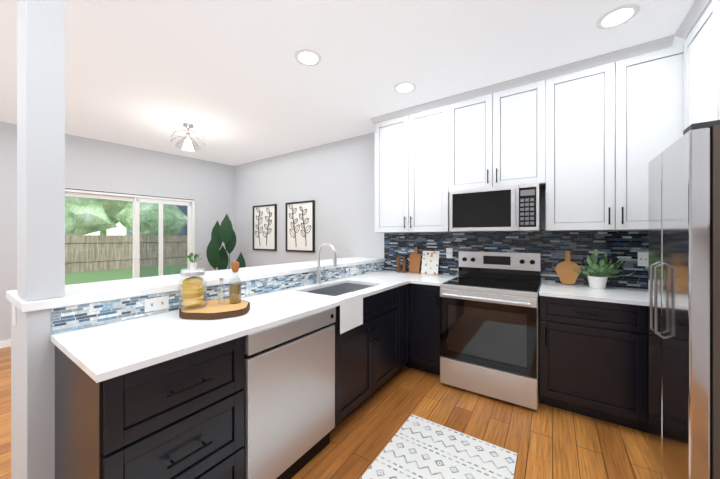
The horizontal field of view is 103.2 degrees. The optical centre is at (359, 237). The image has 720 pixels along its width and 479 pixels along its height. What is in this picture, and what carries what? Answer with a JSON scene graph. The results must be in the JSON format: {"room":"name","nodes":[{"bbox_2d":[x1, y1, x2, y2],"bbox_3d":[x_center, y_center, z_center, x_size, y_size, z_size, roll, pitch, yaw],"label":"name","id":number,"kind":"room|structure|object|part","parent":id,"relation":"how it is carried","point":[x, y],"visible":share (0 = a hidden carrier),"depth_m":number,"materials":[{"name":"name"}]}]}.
{"room":"kitchen","nodes":[
{"label":"kitchen","id":0,"kind":"room"},
{"bbox_2d":[0,121,233,340],"bbox_3d":[-4.372,-0.030,3.504,0.120,2.740,5.860,0,0,41],"label":"wall","id":1,"kind":"structure","parent":0,"point":[100,165],"depth_m":4.31,"materials":[{"name":"grey paint"}]},
{"bbox_2d":[0,339,10,348],"bbox_3d":[-4.329,1.295,3.452,0.014,0.090,5.640,0,0,41],"label":"baseboard","id":2,"kind":"structure","parent":1,"relation":"attached to","point":[5,343],"depth_m":3.47,"materials":[{"name":"white wood"}]},
{"bbox_2d":[65,188,194,283],"bbox_3d":[-3.522,0.335,4.451,0.112,2.010,1.705,0,0,41],"label":"window","id":3,"kind":"structure","parent":1,"relation":"in","point":[95,195],"depth_m":4.33,"materials":[{"name":"clear glass"}]},
{"bbox_2d":[65,188,192,199],"bbox_3d":[-3.518,-0.659,4.447,0.103,0.014,1.685,0,0,41],"label":"track","id":4,"kind":"object","parent":3,"relation":"attached to","point":[127,194],"visible":0.43,"depth_m":4.33,"materials":[{"name":"grey metal"}]},
{"bbox_2d":[134,197,191,277],"bbox_3d":[-3.244,0.340,4.739,0.040,1.920,0.805,0,0,41],"label":"sash","id":5,"kind":"object","parent":3,"relation":"attached to","point":[137,201],"depth_m":4.68,"materials":[{"name":"white plastic"}]},
{"bbox_3d":[-3.281,0.340,4.701,0.035,1.920,0.060,0,0,41],"label":"sliding door window stile","id":6,"kind":"part","parent":5,"relation":"part of","materials":[{"name":"white plastic"}]},
{"bbox_2d":[140,203,186,276],"bbox_3d":[-3.281,0.315,4.802,0.002,1.810,0.720,0,0,41],"label":"screen","id":7,"kind":"object","parent":3,"relation":"attached to","point":[163,238],"depth_m":4.81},
{"bbox_2d":[11,270,381,478],"bbox_3d":[-0.725,0.825,2.582,0.450,1.030,3.050,0,0,34],"label":"wall","id":8,"kind":"structure","parent":0,"point":[32,401],"depth_m":1.24,"materials":[{"name":"grey paint"}]},
{"bbox_2d":[13,305,16,325],"bbox_3d":[-1.642,0.360,1.357,0.070,0.115,0.006,0,0,34],"label":"light switch","id":9,"kind":"object","parent":8,"relation":"attached to","point":[14,316],"visible":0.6,"depth_m":1.34,"materials":[{"name":"white plastic"}]},
{"bbox_2d":[6,257,384,312],"bbox_3d":[-0.730,0.289,2.575,0.490,0.039,3.063,0,0,34],"label":"ledge","id":10,"kind":"object","parent":8,"relation":"on","point":[83,293],"depth_m":1.67,"materials":[{"name":"white stone"}]},
{"bbox_2d":[17,0,64,300],"bbox_3d":[-1.469,-0.566,1.314,0.245,1.669,0.115,0,0,34],"label":"post","id":11,"kind":"object","parent":10,"relation":"on","point":[40,149],"visible":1,"depth_m":1.25,"materials":[{"name":"grey paint"}]},
{"bbox_2d":[52,261,383,333],"bbox_3d":[-0.519,0.367,2.480,0.006,0.114,2.968,0,0,34],"label":"backsplash","id":12,"kind":"structure","parent":8,"relation":"attached to","point":[71,318],"depth_m":1.59,"materials":[{"name":"tile"}]},
{"bbox_2d":[145,296,168,311],"bbox_3d":[-1.121,0.367,1.576,0.006,0.070,0.115,0,0,34],"label":"outlet","id":13,"kind":"object","parent":12,"relation":"attached to","point":[156,303],"visible":1,"depth_m":1.57,"materials":[{"name":"white plastic"}]},
{"bbox_2d":[350,267,355,274],"bbox_3d":[-0.075,0.367,3.127,0.006,0.070,0.115,0,0,34],"label":"outlet","id":14,"kind":"object","parent":12,"relation":"attached to","point":[352,270],"visible":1,"depth_m":3.13,"materials":[{"name":"white plastic"}]},
{"bbox_2d":[0,347,656,478],"bbox_3d":[-1.731,1.400,1.807,7.350,0.120,5.700,0,0,34],"label":"floor","id":15,"kind":"structure","parent":0,"point":[543,441],"depth_m":1.96,"materials":[{"name":"brown wood"}]},
{"bbox_2d":[55,331,254,478],"bbox_3d":[-0.927,0.895,1.284,0.654,0.889,0.512,0,0,34],"label":"base cabinet","id":16,"kind":"object","parent":15,"relation":"on","point":[188,414],"depth_m":1.10,"materials":[{"name":"black wood"}]},
{"bbox_2d":[51,271,426,382],"bbox_3d":[-0.245,0.433,2.293,0.653,0.036,2.974,0,0,34],"label":"countertop","id":17,"kind":"structure","parent":16,"relation":"on","point":[106,349],"depth_m":1.32,"materials":[{"name":"white stone"}]},
{"bbox_2d":[179,298,249,319],"bbox_3d":[-0.820,0.408,1.631,0.395,0.033,0.360,0,0,34],"label":"serving board","id":18,"kind":"object","parent":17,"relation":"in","point":[213,309],"visible":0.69,"depth_m":1.55,"materials":[{"name":"brown wood"}]},
{"bbox_2d":[178,270,206,309],"bbox_3d":[-0.933,0.290,1.594,0.140,0.200,0.140,0,0,34],"label":"pasta jar","id":19,"kind":"object","parent":18,"relation":"on","point":[192,286],"visible":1,"depth_m":1.56,"materials":[{"name":"clear glass"}]},
{"bbox_3d":[-0.933,0.200,1.594,0.120,0.020,0.120,0,0,34],"label":"lid","id":20,"kind":"part","parent":19,"relation":"part of","materials":[{"name":"silver metal"}]},
{"bbox_2d":[181,268,205,271],"bbox_3d":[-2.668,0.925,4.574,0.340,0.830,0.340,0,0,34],"label":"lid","id":21,"kind":"object","parent":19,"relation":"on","point":[189,269],"visible":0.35,"depth_m":4.53,"materials":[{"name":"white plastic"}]},
{"bbox_2d":[185,252,201,268],"bbox_3d":[-2.662,0.372,4.594,0.180,0.271,0.286,0,0,34],"label":"plant","id":22,"kind":"object","parent":21,"relation":"on","point":[193,265],"visible":1,"depth_m":4.55,"materials":[{"name":"green plant"}]},
{"bbox_3d":[-2.668,0.453,4.574,0.140,0.110,0.138,0,0,34],"label":"pot","id":23,"kind":"part","parent":22,"relation":"part of","materials":[{"name":"white ceramic"}]},
{"bbox_2d":[217,278,224,303],"bbox_3d":[-0.823,0.315,1.695,0.044,0.150,0.044,0,0,34],"label":"bottle","id":24,"kind":"object","parent":18,"relation":"on","point":[220,279],"visible":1,"depth_m":1.69,"materials":[{"name":"clear glass"}]},
{"bbox_2d":[229,261,241,303],"bbox_3d":[-0.747,0.268,1.710,0.070,0.245,0.070,0,0,34],"label":"oil bottle","id":25,"kind":"object","parent":18,"relation":"on","point":[235,293],"visible":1,"depth_m":1.69,"materials":[{"name":"clear glass"}]},
{"bbox_2d":[315,243,336,284],"bbox_3d":[-0.295,0.237,2.560,0.236,0.375,0.098,0,0,34],"label":"faucet","id":26,"kind":"object","parent":17,"relation":"on","point":[318,275],"depth_m":2.58,"materials":[{"name":"silver metal"}]},
{"bbox_2d":[396,255,400,271],"bbox_3d":[0.471,0.319,3.470,0.056,0.210,0.056,0,0,34],"label":"mill","id":27,"kind":"object","parent":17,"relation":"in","point":[398,264],"visible":1,"depth_m":3.45,"materials":[{"name":"brown wood"}]},
{"bbox_2d":[402,257,406,272],"bbox_3d":[0.536,0.329,3.450,0.056,0.190,0.056,0,0,34],"label":"mill","id":28,"kind":"object","parent":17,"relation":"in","point":[404,266],"visible":1,"depth_m":3.43,"materials":[{"name":"brown wood"}]},
{"bbox_2d":[409,247,420,272],"bbox_3d":[0.662,0.271,3.422,0.140,0.306,0.081,0,0,34],"label":"paddle board","id":29,"kind":"object","parent":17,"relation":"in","point":[415,262],"visible":0.94,"depth_m":3.41,"materials":[{"name":"brown wood"}]},
{"bbox_2d":[421,251,439,274],"bbox_3d":[0.816,0.292,3.320,0.200,0.265,0.064,0,0,34],"label":"cutting board","id":30,"kind":"object","parent":17,"relation":"on","point":[430,262],"visible":1,"depth_m":3.32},
{"bbox_2d":[206,214,245,269],"bbox_3d":[-2.288,0.474,4.715,0.546,1.733,0.570,0,0,34],"label":"plant","id":31,"kind":"object","parent":15,"relation":"on","point":[224,232],"visible":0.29,"depth_m":4.68,"materials":[{"name":"green plant"}]},
{"bbox_2d":[255,303,346,478],"bbox_3d":[-0.584,0.895,1.793,0.654,0.889,0.715,0,0,34],"label":"base cabinet","id":32,"kind":"object","parent":15,"relation":"on","point":[280,384],"depth_m":1.59,"materials":[{"name":"silver metal"}]},
{"bbox_2d":[241,306,335,478],"bbox_3d":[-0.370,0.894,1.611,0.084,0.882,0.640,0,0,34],"label":"dishwasher","id":33,"kind":"object","parent":32,"relation":"in","point":[289,389],"depth_m":1.53,"materials":[{"name":"silver metal"}]},
{"bbox_2d":[311,283,402,415],"bbox_3d":[-0.139,0.895,2.452,0.654,0.889,1.000,0,0,34],"label":"base cabinet","id":34,"kind":"object","parent":15,"relation":"on","point":[373,319],"depth_m":2.27,"materials":[{"name":"black wood"}]},
{"bbox_2d":[328,292,362,334],"bbox_3d":[-0.098,0.527,2.026,0.111,0.225,0.270,0,0,34],"label":"towel","id":35,"kind":"object","parent":34,"relation":"hanging from","point":[349,308],"depth_m":1.97,"materials":[{"name":"white fabric"}]},
{"bbox_2d":[399,283,414,370],"bbox_3d":[0.178,0.895,2.893,0.686,0.889,0.305,0,0,34],"label":"base cabinet","id":36,"kind":"object","parent":15,"relation":"on","point":[407,292],"depth_m":2.81,"materials":[{"name":"black wood"}]},
{"bbox_2d":[415,279,451,375],"bbox_3d":[0.782,0.895,2.995,0.345,0.889,0.655,0,0,34],"label":"base cabinet","id":37,"kind":"object","parent":15,"relation":"on","point":[427,295],"depth_m":2.75,"materials":[{"name":"black wood"}]},
{"bbox_2d":[411,275,458,282],"bbox_3d":[0.800,0.438,2.995,0.316,0.026,0.641,0,0,34],"label":"countertop","id":38,"kind":"structure","parent":37,"relation":"on","point":[422,278],"depth_m":2.95,"materials":[{"name":"white stone"}]},
{"bbox_2d":[360,414,516,478],"bbox_3d":[0.162,1.335,1.188,0.700,0.008,1.850,0,0,34],"label":"rug","id":39,"kind":"object","parent":15,"relation":"on","point":[416,447],"visible":1,"depth_m":1.73,"materials":[{"name":"white fabric"}]},
{"bbox_2d":[440,251,540,409],"bbox_3d":[1.209,0.745,2.633,0.752,1.190,0.753,0,0,34],"label":"range","id":40,"kind":"object","parent":15,"relation":"on","point":[489,336],"visible":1,"depth_m":2.39,"materials":[{"name":"silver metal"}]},
{"bbox_3d":[1.013,0.505,2.342,0.662,0.026,0.053,0,0,34],"label":"handle","id":41,"kind":"part","parent":40,"relation":"part of","materials":[{"name":"silver metal"}]},
{"bbox_2d":[539,295,648,432],"bbox_3d":[1.848,0.895,2.298,0.667,0.889,0.618,0,0,34],"label":"base cabinet","id":42,"kind":"object","parent":15,"relation":"on","point":[594,357],"depth_m":2.05,"materials":[{"name":"black wood"}]},
{"bbox_2d":[539,283,648,306],"bbox_3d":[2.061,0.438,2.145,1.194,0.026,0.641,0,0,34],"label":"countertop","id":43,"kind":"structure","parent":42,"relation":"on","point":[637,297],"depth_m":2.16,"materials":[{"name":"white stone"}]},
{"bbox_2d":[555,251,580,284],"bbox_3d":[1.889,0.273,2.595,0.190,0.302,0.100,0,0,34],"label":"paddle board","id":44,"kind":"object","parent":43,"relation":"in","point":[566,273],"visible":0.98,"depth_m":2.58,"materials":[{"name":"brown wood"}]},
{"bbox_2d":[573,249,632,288],"bbox_3d":[1.994,0.259,2.350,0.389,0.329,0.198,0,0,34],"label":"herb plant","id":45,"kind":"object","parent":43,"relation":"in","point":[597,280],"visible":1,"depth_m":2.35,"materials":[{"name":"green plant"}]},
{"bbox_3d":[1.985,0.374,2.388,0.136,0.100,0.136,0,0,34],"label":"pot","id":46,"kind":"part","parent":45,"relation":"part of","materials":[{"name":"white ceramic"}]},
{"bbox_2d":[649,120,719,478],"bbox_3d":[1.747,0.439,1.246,0.656,1.802,0.600,0,0,34],"label":"fridge","id":47,"kind":"object","parent":15,"relation":"on","point":[684,306],"visible":1,"depth_m":1.19,"materials":[{"name":"silver metal"}]},
{"bbox_2d":[0,0,711,165],"bbox_3d":[-1.731,-1.460,1.807,7.350,0.120,5.700,0,0,34],"label":"ceiling","id":48,"kind":"structure","parent":0,"point":[234,82],"depth_m":2.23,"materials":[{"name":"white paint"}]},
{"bbox_2d":[170,123,205,150],"bbox_3d":[-2.139,-1.258,3.553,0.280,0.285,0.310,0,0,34],"label":"ceiling fixture","id":49,"kind":"object","parent":48,"relation":"attached to","point":[187,139],"visible":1,"depth_m":3.54,"materials":[{"name":"silver metal"}]},
{"bbox_3d":[-2.139,-1.183,3.553,0.280,0.135,0.280,0,0,34],"label":"lamp shade","id":50,"kind":"part","parent":49,"relation":"part of","materials":[{"name":"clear glass"}]},
{"bbox_2d":[294,49,321,65],"bbox_3d":[-0.404,-1.397,2.227,0.210,0.007,0.210,0,0,34],"label":"recessed light","id":51,"kind":"object","parent":48,"relation":"in","point":[299,52],"depth_m":2.21,"materials":[{"name":"white plastic"}]},
{"bbox_3d":[-0.404,-1.395,2.227,0.148,0.001,0.148,0,0,34],"label":"recessed ceiling light lens","id":52,"kind":"part","parent":51,"relation":"part of","materials":[{"name":"white plastic"}]},
{"bbox_2d":[371,112,414,232],"bbox_3d":[0.477,-0.704,3.393,0.497,1.296,0.350,0,0,34],"label":"upper cabinet","id":53,"kind":"object","parent":48,"relation":"hanging from","point":[394,138],"depth_m":3.24,"materials":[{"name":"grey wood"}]},
{"bbox_2d":[394,82,415,93],"bbox_3d":[0.420,-1.397,2.672,0.210,0.007,0.210,0,0,34],"label":"recessed light","id":54,"kind":"object","parent":48,"relation":"in","point":[405,88],"depth_m":2.66,"materials":[{"name":"white plastic"}]},
{"bbox_2d":[415,100,454,231],"bbox_3d":[0.812,-0.704,3.167,0.559,1.296,0.350,0,0,34],"label":"upper cabinet","id":55,"kind":"object","parent":48,"relation":"hanging from","point":[435,127],"depth_m":2.99,"materials":[{"name":"grey wood"}]},
{"bbox_2d":[455,88,502,189],"bbox_3d":[1.191,-0.906,2.911,0.478,0.891,0.350,0,0,34],"label":"upper cabinet","id":56,"kind":"object","parent":48,"relation":"hanging from","point":[478,120],"depth_m":2.74,"materials":[{"name":"grey wood"}]},
{"bbox_2d":[503,76,546,185],"bbox_3d":[1.483,-0.906,2.714,0.477,0.891,0.350,0,0,34],"label":"upper cabinet","id":57,"kind":"object","parent":48,"relation":"hanging from","point":[524,106],"depth_m":2.52,"materials":[{"name":"grey wood"}]},
{"bbox_2d":[449,183,540,231],"bbox_3d":[1.299,-0.258,2.766,0.752,0.400,0.461,0,0,34],"label":"microwave","id":58,"kind":"object","parent":57,"relation":"attached to","point":[514,208],"visible":1,"depth_m":2.59,"materials":[{"name":"silver metal"}]},
{"bbox_3d":[1.345,-0.258,2.485,0.022,0.320,0.046,0,0,34],"label":"handle","id":59,"kind":"part","parent":58,"relation":"part of","materials":[{"name":"silver metal"}]},
{"bbox_2d":[539,60,602,230],"bbox_3d":[1.868,-0.704,2.455,0.571,1.296,0.350,0,0,34],"label":"upper cabinet","id":60,"kind":"object","parent":48,"relation":"hanging from","point":[584,147],"depth_m":2.33,"materials":[{"name":"grey wood"}]},
{"bbox_2d":[596,4,639,29],"bbox_3d":[1.635,-1.397,1.816,0.210,0.007,0.210,0,0,34],"label":"recessed light","id":61,"kind":"object","parent":48,"relation":"in","point":[635,8],"depth_m":1.80,"materials":[{"name":"white plastic"}]},
{"bbox_3d":[1.635,-1.395,1.816,0.148,0.001,0.148,0,0,34],"label":"recessed ceiling light lens","id":62,"kind":"part","parent":61,"relation":"part of","materials":[{"name":"white plastic"}]},
{"bbox_2d":[603,36,682,230],"bbox_3d":[2.192,-0.704,2.196,0.509,1.296,0.416,0,0,34],"label":"upper cabinet","id":63,"kind":"object","parent":48,"relation":"hanging from","point":[643,93],"depth_m":2.12,"materials":[{"name":"grey wood"}]},
{"bbox_2d":[683,0,718,130],"bbox_3d":[2.242,-0.704,1.662,0.350,1.296,0.586,0,0,34],"label":"upper cabinet","id":64,"kind":"object","parent":48,"relation":"hanging from","point":[701,47],"depth_m":1.75,"materials":[{"name":"grey wood"}]},
{"bbox_2d":[719,0,719,119],"bbox_3d":[1.986,-0.926,1.283,0.350,0.852,0.452,0,0,34],"label":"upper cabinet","id":65,"kind":"object","parent":48,"relation":"hanging from","point":[719,0],"depth_m":1.56,"materials":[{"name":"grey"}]},
{"bbox_2d":[234,132,638,288],"bbox_3d":[0.174,-0.030,3.888,6.520,2.740,0.120,0,0,34],"label":"wall","id":66,"kind":"structure","parent":0,"point":[335,181],"depth_m":4.33,"materials":[{"name":"grey paint"}]},
{"bbox_2d":[253,204,276,250],"bbox_3d":[-1.693,-0.170,5.054,0.630,0.800,0.030,0,0,34],"label":"framed artwork","id":67,"kind":"object","parent":66,"relation":"attached to","point":[264,227],"visible":1,"depth_m":5.04,"materials":[{"name":"black"}]},
{"bbox_2d":[285,200,314,251],"bbox_3d":[-0.964,-0.170,4.562,0.630,0.800,0.030,0,0,34],"label":"framed artwork","id":68,"kind":"object","parent":66,"relation":"attached to","point":[300,226],"visible":1,"depth_m":4.56,"materials":[{"name":"black"}]},
{"bbox_2d":[384,229,648,288],"bbox_3d":[1.528,0.174,2.897,2.922,0.500,0.007,0,0,34],"label":"tile","id":69,"kind":"structure","parent":66,"relation":"attached to","point":[551,247],"depth_m":2.72,"materials":[{"name":"tile"}]},
{"bbox_2d":[446,248,452,257],"bbox_3d":[1.013,0.180,3.237,0.070,0.115,0.006,0,0,34],"label":"electrical outlet","id":70,"kind":"object","parent":69,"relation":"attached to","point":[449,252],"visible":1,"depth_m":3.23,"materials":[{"name":"white plastic"}]},
{"bbox_2d":[638,252,648,265],"bbox_3d":[2.331,0.180,2.348,0.070,0.115,0.006,0,0,34],"label":"electrical outlet","id":71,"kind":"object","parent":69,"relation":"attached to","point":[643,258],"visible":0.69,"depth_m":2.35,"materials":[{"name":"white plastic"}]},
{"label":"outside","id":72,"kind":"structure","parent":0,"visible":0},
{"bbox_2d":[65,251,186,284],"bbox_3d":[-16.342,1.525,17.054,33.830,0.130,50.000,0,0,34],"label":"lawn","id":73,"kind":"structure","parent":72,"point":[123,275],"depth_m":11.22,"materials":[{"name":"green plant"}]},
{"bbox_2d":[65,196,116,234],"bbox_3d":[-15.439,-2.490,13.120,7.416,8.060,7.405,0,0,34],"label":"tree","id":74,"kind":"object","parent":73,"relation":"on","point":[82,213],"depth_m":13.36,"materials":[{"name":"green plant"}]},
{"bbox_2d":[100,200,130,235],"bbox_3d":[-14.689,-2.422,16.696,5.724,7.924,5.793,0,0,34],"label":"tree","id":75,"kind":"object","parent":73,"relation":"on","point":[110,206],"depth_m":15.73,"materials":[{"name":"green plant"}]},
{"bbox_2d":[65,235,186,272],"bbox_3d":[-10.837,0.675,13.386,0.060,1.570,38.075,0,0,34],"label":"fence","id":76,"kind":"object","parent":73,"relation":"on","point":[83,246],"depth_m":12.90,"materials":[{"name":"beige wood"}]},
{"bbox_2d":[115,201,186,235],"bbox_3d":[-11.627,-0.480,16.151,3.213,4.040,3.501,0,0,34],"label":"tree","id":77,"kind":"object","parent":73,"relation":"on","point":[128,215],"depth_m":15.26,"materials":[{"name":"green plant"}]},
{"bbox_2d":[126,205,186,235],"bbox_3d":[-12.388,-1.310,27.414,12.800,5.700,12.400,0,0,34],"label":"house","id":78,"kind":"structure","parent":73,"relation":"on","point":[128,232],"depth_m":19.98,"materials":[{"name":"blue"}]}
]}

